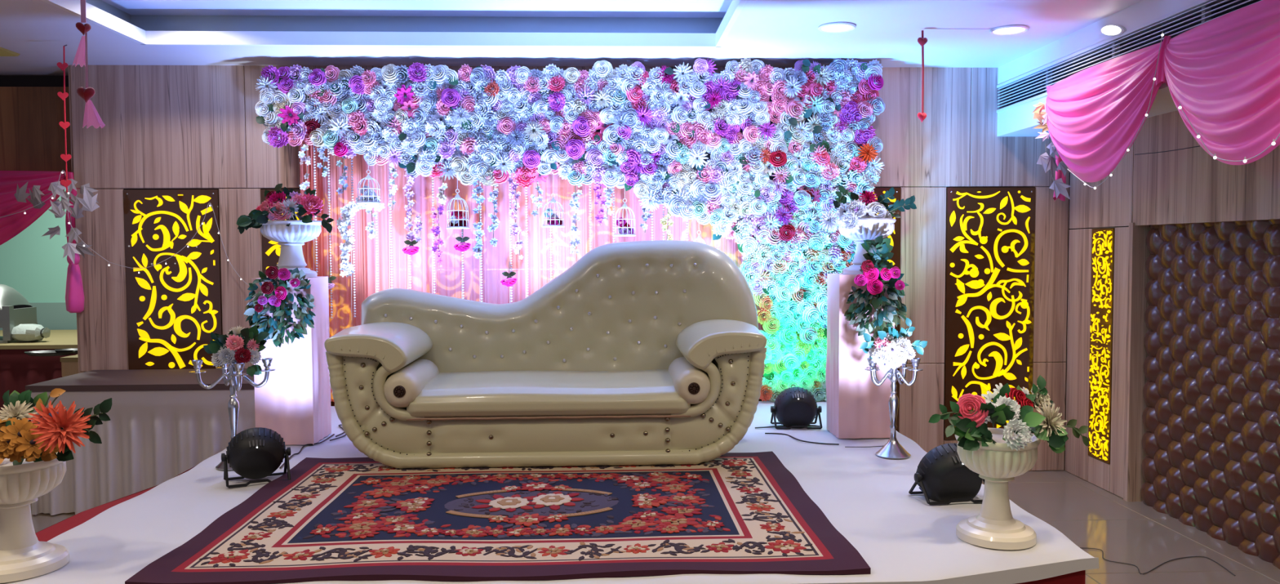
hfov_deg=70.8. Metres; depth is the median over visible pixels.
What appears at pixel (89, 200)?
leaf garland
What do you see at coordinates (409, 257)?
string
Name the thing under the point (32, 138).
wall panel
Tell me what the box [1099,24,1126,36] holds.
lamp
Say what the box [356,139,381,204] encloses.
birdcage
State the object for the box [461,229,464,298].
string
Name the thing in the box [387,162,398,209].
vine
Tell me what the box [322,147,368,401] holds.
curtain
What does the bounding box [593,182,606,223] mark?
vine
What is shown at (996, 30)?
diffuser
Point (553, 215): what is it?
flowers
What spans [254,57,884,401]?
wall
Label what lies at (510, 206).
string
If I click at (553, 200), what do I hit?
birdcage
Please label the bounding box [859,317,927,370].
bouquet
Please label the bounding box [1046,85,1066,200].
pink tail
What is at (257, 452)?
stage light
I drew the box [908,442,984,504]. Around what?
stage light
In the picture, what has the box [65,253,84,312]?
tassel
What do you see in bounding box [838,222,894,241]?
bowl
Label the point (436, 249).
vine
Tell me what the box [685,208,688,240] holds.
string
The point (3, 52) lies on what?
pennant
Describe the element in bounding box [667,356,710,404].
bolster cushion
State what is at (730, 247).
curtain
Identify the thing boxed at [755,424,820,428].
power cable
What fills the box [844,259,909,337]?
flower arrangement
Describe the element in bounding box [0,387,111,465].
flower arrangement
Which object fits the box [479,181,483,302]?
string
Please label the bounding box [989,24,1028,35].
recessed light
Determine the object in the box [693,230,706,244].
birdcage
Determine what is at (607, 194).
vine
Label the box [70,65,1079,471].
wall
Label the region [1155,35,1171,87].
drapery
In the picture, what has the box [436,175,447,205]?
vine
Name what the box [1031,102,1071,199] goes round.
leaf garland
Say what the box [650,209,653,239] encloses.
string
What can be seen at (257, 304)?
flower arrangement
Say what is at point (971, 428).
flower arrangement
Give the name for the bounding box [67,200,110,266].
string light
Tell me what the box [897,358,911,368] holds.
candle cup
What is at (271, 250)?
scroll panel
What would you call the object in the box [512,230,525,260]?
vine
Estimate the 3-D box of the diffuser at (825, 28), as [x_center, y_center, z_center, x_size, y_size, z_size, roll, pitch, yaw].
[1.052,-1.413,4.814,0.157,0.012,0.157,0,3,-2]
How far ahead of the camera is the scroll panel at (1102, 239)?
5.61 m
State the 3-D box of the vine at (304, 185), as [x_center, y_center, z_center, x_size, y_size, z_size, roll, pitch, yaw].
[-2.063,-0.771,5.545,0.075,0.291,0.050,0,3,-2]
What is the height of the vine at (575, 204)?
0.503 m
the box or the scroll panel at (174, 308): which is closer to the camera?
the scroll panel at (174, 308)
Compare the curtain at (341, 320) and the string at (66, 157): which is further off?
the curtain at (341, 320)
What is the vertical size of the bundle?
0.150 m
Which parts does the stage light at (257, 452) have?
knob, knob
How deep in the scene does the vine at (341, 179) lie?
5.55 m
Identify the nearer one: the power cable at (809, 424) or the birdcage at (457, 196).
the power cable at (809, 424)
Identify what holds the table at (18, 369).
on the floor
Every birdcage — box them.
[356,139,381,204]
[446,178,469,228]
[542,169,564,227]
[613,187,635,235]
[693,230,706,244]
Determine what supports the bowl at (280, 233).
on the urn at (291, 237)
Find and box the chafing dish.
[0,284,37,342]
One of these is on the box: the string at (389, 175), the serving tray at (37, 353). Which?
the serving tray at (37, 353)
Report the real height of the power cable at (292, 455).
0.006 m
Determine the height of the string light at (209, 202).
0.535 m
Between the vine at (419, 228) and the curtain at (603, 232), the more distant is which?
the curtain at (603, 232)
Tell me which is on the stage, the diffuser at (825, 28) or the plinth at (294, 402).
the plinth at (294, 402)
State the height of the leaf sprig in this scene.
0.193 m
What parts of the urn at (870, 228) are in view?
stem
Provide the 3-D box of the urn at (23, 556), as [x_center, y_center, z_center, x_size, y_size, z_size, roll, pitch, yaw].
[-1.918,0.676,2.762,0.288,0.345,0.288,0,3,-2]
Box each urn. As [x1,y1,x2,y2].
[0,451,69,582]
[260,219,321,277]
[836,217,896,274]
[955,427,1040,549]
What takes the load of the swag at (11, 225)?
hanging from the trim at (68, 66)
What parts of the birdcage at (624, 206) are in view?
plate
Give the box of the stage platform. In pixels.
[35,465,1085,583]
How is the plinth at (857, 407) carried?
on the stage
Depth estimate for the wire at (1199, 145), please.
4.92 m
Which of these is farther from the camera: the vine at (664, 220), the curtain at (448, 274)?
the curtain at (448, 274)
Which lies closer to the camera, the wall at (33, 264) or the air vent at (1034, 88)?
the air vent at (1034, 88)
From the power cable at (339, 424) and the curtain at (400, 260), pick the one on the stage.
the power cable at (339, 424)
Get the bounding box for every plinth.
[251,275,331,444]
[825,273,894,438]
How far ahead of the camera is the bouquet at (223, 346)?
3.98 m
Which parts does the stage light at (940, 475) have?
knob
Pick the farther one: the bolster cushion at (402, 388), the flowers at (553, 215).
the flowers at (553, 215)
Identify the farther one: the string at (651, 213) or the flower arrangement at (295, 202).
the string at (651, 213)
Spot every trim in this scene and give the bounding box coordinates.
[0,75,68,86]
[67,65,80,373]
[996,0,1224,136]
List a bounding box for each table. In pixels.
[0,329,77,421]
[25,368,255,515]
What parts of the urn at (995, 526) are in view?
stem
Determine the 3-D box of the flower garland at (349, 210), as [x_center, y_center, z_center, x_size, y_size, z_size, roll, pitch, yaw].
[-1.722,-0.342,5.545,0.292,0.502,0.068,0,3,-2]
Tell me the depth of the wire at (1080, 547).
4.30 m
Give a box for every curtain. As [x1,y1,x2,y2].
[299,139,324,275]
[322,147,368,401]
[365,155,426,296]
[424,167,479,301]
[478,173,540,303]
[538,173,594,287]
[593,177,654,248]
[654,204,764,393]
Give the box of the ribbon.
[71,0,105,128]
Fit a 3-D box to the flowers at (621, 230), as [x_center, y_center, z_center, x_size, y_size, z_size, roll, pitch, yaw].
[-0.093,-0.408,5.609,0.090,0.119,0.093,2,4,44]
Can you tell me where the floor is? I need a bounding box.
[30,470,1279,583]
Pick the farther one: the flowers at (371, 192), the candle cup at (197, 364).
the flowers at (371, 192)
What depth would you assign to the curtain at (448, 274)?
5.78 m
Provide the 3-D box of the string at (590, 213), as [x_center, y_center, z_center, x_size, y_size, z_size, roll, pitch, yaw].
[-0.312,-0.439,5.668,0.014,0.731,0.012,0,3,-2]
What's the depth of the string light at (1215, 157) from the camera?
3.56 m
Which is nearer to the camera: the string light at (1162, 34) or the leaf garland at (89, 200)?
the string light at (1162, 34)
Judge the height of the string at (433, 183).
1.015 m
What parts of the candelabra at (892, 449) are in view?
arm, arm, stem, arm, arm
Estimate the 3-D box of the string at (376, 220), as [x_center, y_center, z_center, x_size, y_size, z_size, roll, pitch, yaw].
[-1.648,-0.220,5.627,0.022,0.795,0.012,0,3,-2]
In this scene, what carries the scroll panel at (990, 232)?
attached to the wall at (166, 126)
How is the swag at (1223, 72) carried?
hanging from the wall at (1195, 404)
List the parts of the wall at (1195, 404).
bay trim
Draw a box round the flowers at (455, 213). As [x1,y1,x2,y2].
[448,210,466,226]
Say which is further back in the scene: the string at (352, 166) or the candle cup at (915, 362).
the string at (352, 166)
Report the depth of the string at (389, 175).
5.62 m
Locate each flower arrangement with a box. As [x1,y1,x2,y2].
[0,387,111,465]
[236,183,333,234]
[244,266,315,346]
[818,186,916,232]
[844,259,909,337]
[928,374,1088,453]
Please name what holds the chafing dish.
on the table at (18, 369)
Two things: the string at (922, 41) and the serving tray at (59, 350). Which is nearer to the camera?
the string at (922, 41)
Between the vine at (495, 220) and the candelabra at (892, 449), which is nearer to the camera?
the candelabra at (892, 449)
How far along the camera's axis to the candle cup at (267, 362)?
4.07 m
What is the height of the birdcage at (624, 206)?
0.631 m
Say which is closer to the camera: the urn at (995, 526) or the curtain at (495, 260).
the urn at (995, 526)
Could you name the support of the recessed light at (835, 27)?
in the ceiling
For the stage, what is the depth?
3.17 m
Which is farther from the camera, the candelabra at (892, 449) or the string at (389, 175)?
the string at (389, 175)
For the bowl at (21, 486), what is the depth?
2.69 m
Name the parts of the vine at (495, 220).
stem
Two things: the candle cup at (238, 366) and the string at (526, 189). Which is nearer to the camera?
the candle cup at (238, 366)
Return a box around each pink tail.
[63,172,79,248]
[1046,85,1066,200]
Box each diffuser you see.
[822,24,851,31]
[993,27,1024,34]
[1101,25,1120,35]
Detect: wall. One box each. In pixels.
[0,189,76,329]
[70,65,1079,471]
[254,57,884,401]
[1065,110,1279,568]
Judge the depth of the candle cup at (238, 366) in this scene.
3.92 m
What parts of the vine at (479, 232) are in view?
stem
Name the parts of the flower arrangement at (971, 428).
stem, stem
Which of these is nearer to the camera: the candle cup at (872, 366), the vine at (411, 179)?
the candle cup at (872, 366)
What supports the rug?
on the stage
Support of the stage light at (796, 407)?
on the stage
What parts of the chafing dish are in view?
post, roll lid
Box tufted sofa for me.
[324,240,767,468]
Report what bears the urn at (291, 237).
on the plinth at (294, 402)
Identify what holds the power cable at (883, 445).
on the stage
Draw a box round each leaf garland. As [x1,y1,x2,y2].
[13,178,99,263]
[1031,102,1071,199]
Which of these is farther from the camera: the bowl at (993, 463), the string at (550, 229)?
the string at (550, 229)
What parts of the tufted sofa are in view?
panel, panel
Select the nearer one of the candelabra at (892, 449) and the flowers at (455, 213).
the candelabra at (892, 449)
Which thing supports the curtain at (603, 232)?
hanging from the wall at (759, 156)
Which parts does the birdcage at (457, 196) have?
plate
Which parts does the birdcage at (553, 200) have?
plate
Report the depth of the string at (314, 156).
5.59 m
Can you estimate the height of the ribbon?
0.810 m
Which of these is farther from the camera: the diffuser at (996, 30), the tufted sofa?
the diffuser at (996, 30)
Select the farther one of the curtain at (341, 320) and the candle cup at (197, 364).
the curtain at (341, 320)
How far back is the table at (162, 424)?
5.16 m
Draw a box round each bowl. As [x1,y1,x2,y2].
[0,461,66,507]
[260,224,321,244]
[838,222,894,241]
[956,441,1037,481]
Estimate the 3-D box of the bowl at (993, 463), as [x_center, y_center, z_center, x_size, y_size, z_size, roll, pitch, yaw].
[1.190,0.562,3.002,0.249,0.122,0.249,0,3,-2]
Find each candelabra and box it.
[188,356,275,470]
[864,356,923,458]
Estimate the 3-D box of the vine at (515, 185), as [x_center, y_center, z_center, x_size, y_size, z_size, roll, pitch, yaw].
[-0.781,-0.541,5.606,0.081,0.386,0.053,0,3,-2]
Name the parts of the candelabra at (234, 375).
arm, arm, stem, arm, arm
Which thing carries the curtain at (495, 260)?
hanging from the wall at (759, 156)
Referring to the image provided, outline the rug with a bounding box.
[124,450,871,583]
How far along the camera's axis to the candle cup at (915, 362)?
4.19 m
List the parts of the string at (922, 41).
cord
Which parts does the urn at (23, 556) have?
stem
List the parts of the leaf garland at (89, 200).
stem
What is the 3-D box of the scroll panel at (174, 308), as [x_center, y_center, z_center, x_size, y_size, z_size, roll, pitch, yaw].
[-3.002,0.184,5.804,0.594,1.680,0.021,0,3,-2]
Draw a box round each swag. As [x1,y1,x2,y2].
[0,170,71,244]
[1045,41,1162,182]
[1164,0,1279,164]
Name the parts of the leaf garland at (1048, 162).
stem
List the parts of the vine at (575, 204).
stem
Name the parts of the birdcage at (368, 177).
plate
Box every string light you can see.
[1,169,66,217]
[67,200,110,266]
[109,202,249,285]
[1066,31,1164,189]
[1178,103,1279,162]
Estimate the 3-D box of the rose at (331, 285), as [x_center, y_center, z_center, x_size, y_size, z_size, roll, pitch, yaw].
[-1.926,-0.089,5.579,0.078,0.146,0.069,-2,3,-39]
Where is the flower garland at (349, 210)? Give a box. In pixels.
[336,195,384,276]
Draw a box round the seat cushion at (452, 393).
[406,368,690,417]
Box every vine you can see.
[297,144,311,190]
[316,144,328,177]
[336,155,348,194]
[365,209,377,239]
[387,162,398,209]
[402,167,415,240]
[413,213,422,241]
[430,204,444,262]
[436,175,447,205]
[471,177,485,258]
[487,183,499,246]
[507,173,521,235]
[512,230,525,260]
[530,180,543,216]
[568,177,582,253]
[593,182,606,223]
[601,186,613,220]
[640,197,651,232]
[660,204,674,239]
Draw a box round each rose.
[328,265,336,288]
[402,229,419,255]
[453,228,471,251]
[500,261,516,286]
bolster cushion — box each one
[383,359,439,407]
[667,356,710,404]
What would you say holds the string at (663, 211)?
hanging from the wall at (759, 156)
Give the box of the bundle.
[11,323,50,342]
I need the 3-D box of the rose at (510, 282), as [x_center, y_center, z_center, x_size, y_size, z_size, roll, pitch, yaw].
[-0.820,-0.112,5.619,0.102,0.158,0.106,0,3,-2]
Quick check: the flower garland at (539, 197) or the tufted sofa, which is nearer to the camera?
the tufted sofa
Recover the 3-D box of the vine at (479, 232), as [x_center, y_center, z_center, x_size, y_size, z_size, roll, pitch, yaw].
[-1.000,-0.475,5.599,0.096,0.538,0.052,0,3,-2]
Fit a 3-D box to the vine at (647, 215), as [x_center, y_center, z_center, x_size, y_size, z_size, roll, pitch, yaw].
[0.036,-0.485,5.638,0.077,0.228,0.059,0,3,-2]
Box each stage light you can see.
[221,426,290,488]
[770,386,822,429]
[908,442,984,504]
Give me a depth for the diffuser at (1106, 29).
4.57 m
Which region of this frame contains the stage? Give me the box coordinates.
[0,400,1098,583]
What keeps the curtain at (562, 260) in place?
hanging from the wall at (166, 126)
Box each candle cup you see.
[188,359,206,373]
[215,356,227,368]
[231,362,248,376]
[259,357,275,371]
[864,357,879,370]
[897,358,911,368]
[907,357,923,370]
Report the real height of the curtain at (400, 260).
2.030 m
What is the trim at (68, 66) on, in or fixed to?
attached to the wall at (166, 126)
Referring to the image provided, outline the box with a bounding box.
[60,354,78,377]
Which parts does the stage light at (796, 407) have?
knob, knob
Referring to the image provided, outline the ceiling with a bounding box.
[0,0,1142,75]
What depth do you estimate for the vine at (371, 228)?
5.57 m
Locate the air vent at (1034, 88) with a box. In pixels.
[996,0,1262,112]
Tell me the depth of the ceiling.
5.21 m
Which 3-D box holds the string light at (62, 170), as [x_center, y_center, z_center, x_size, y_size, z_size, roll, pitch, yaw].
[-3.685,-0.598,5.476,0.387,0.281,0.012,0,3,-2]
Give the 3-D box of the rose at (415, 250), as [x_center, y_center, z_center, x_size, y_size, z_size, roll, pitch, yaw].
[-1.424,-0.307,5.587,0.102,0.158,0.106,0,3,-2]
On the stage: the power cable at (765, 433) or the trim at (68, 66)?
the power cable at (765, 433)
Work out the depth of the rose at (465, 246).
5.60 m
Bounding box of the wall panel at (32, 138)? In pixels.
[0,86,71,171]
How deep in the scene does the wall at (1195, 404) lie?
4.85 m
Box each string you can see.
[57,44,71,192]
[313,144,318,275]
[327,149,333,318]
[351,157,355,319]
[375,192,378,292]
[388,164,392,288]
[407,155,411,288]
[431,177,435,293]
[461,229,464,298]
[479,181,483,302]
[508,168,512,302]
[524,186,528,297]
[549,227,552,280]
[589,183,591,250]
[612,186,614,242]
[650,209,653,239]
[662,205,664,239]
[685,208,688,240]
[917,30,927,122]
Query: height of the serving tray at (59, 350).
0.026 m
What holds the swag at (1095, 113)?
hanging from the wall at (1195, 404)
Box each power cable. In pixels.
[279,433,334,468]
[329,424,346,440]
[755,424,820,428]
[764,432,839,444]
[844,444,884,447]
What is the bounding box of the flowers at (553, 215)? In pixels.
[543,208,562,225]
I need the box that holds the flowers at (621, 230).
[616,217,634,234]
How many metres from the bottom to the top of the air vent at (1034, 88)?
0.178 m
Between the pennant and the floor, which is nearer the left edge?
the pennant
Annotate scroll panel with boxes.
[123,189,222,368]
[260,189,334,405]
[865,187,901,431]
[943,187,1035,439]
[1088,228,1115,463]
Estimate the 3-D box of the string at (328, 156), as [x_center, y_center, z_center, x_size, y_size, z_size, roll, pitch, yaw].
[-1.941,-0.411,5.606,0.032,1.177,0.012,0,3,-2]
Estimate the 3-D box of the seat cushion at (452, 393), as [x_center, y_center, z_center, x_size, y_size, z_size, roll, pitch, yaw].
[-0.411,0.465,4.269,1.244,0.144,0.688,0,3,-2]
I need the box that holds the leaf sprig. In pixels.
[861,235,893,273]
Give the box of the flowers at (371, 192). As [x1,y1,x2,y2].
[360,185,377,201]
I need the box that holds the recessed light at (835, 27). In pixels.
[817,22,855,33]
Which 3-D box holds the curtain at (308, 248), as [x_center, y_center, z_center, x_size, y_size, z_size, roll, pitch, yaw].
[-2.072,-0.305,5.700,0.139,2.030,0.033,-1,3,-5]
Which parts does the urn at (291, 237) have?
stem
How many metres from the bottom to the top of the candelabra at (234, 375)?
0.484 m
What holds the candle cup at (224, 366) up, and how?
on the candelabra at (234, 375)
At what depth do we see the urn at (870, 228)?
4.59 m
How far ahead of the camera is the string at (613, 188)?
5.67 m
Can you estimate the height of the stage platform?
0.522 m
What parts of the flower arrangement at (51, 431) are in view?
stem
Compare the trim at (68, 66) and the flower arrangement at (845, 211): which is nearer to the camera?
the flower arrangement at (845, 211)
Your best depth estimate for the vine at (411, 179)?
5.58 m
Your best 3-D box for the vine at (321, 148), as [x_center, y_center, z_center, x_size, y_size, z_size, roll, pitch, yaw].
[-1.957,-0.812,5.549,0.076,0.210,0.035,0,3,-2]
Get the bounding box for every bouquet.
[203,324,269,376]
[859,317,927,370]
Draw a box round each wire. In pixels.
[1080,546,1235,575]
[1134,145,1199,155]
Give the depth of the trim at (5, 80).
6.04 m
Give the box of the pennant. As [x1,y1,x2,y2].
[0,47,20,56]
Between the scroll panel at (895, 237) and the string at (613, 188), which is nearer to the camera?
the string at (613, 188)
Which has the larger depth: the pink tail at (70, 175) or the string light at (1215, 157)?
the pink tail at (70, 175)
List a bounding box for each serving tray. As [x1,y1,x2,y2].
[24,350,75,355]
[54,347,77,353]

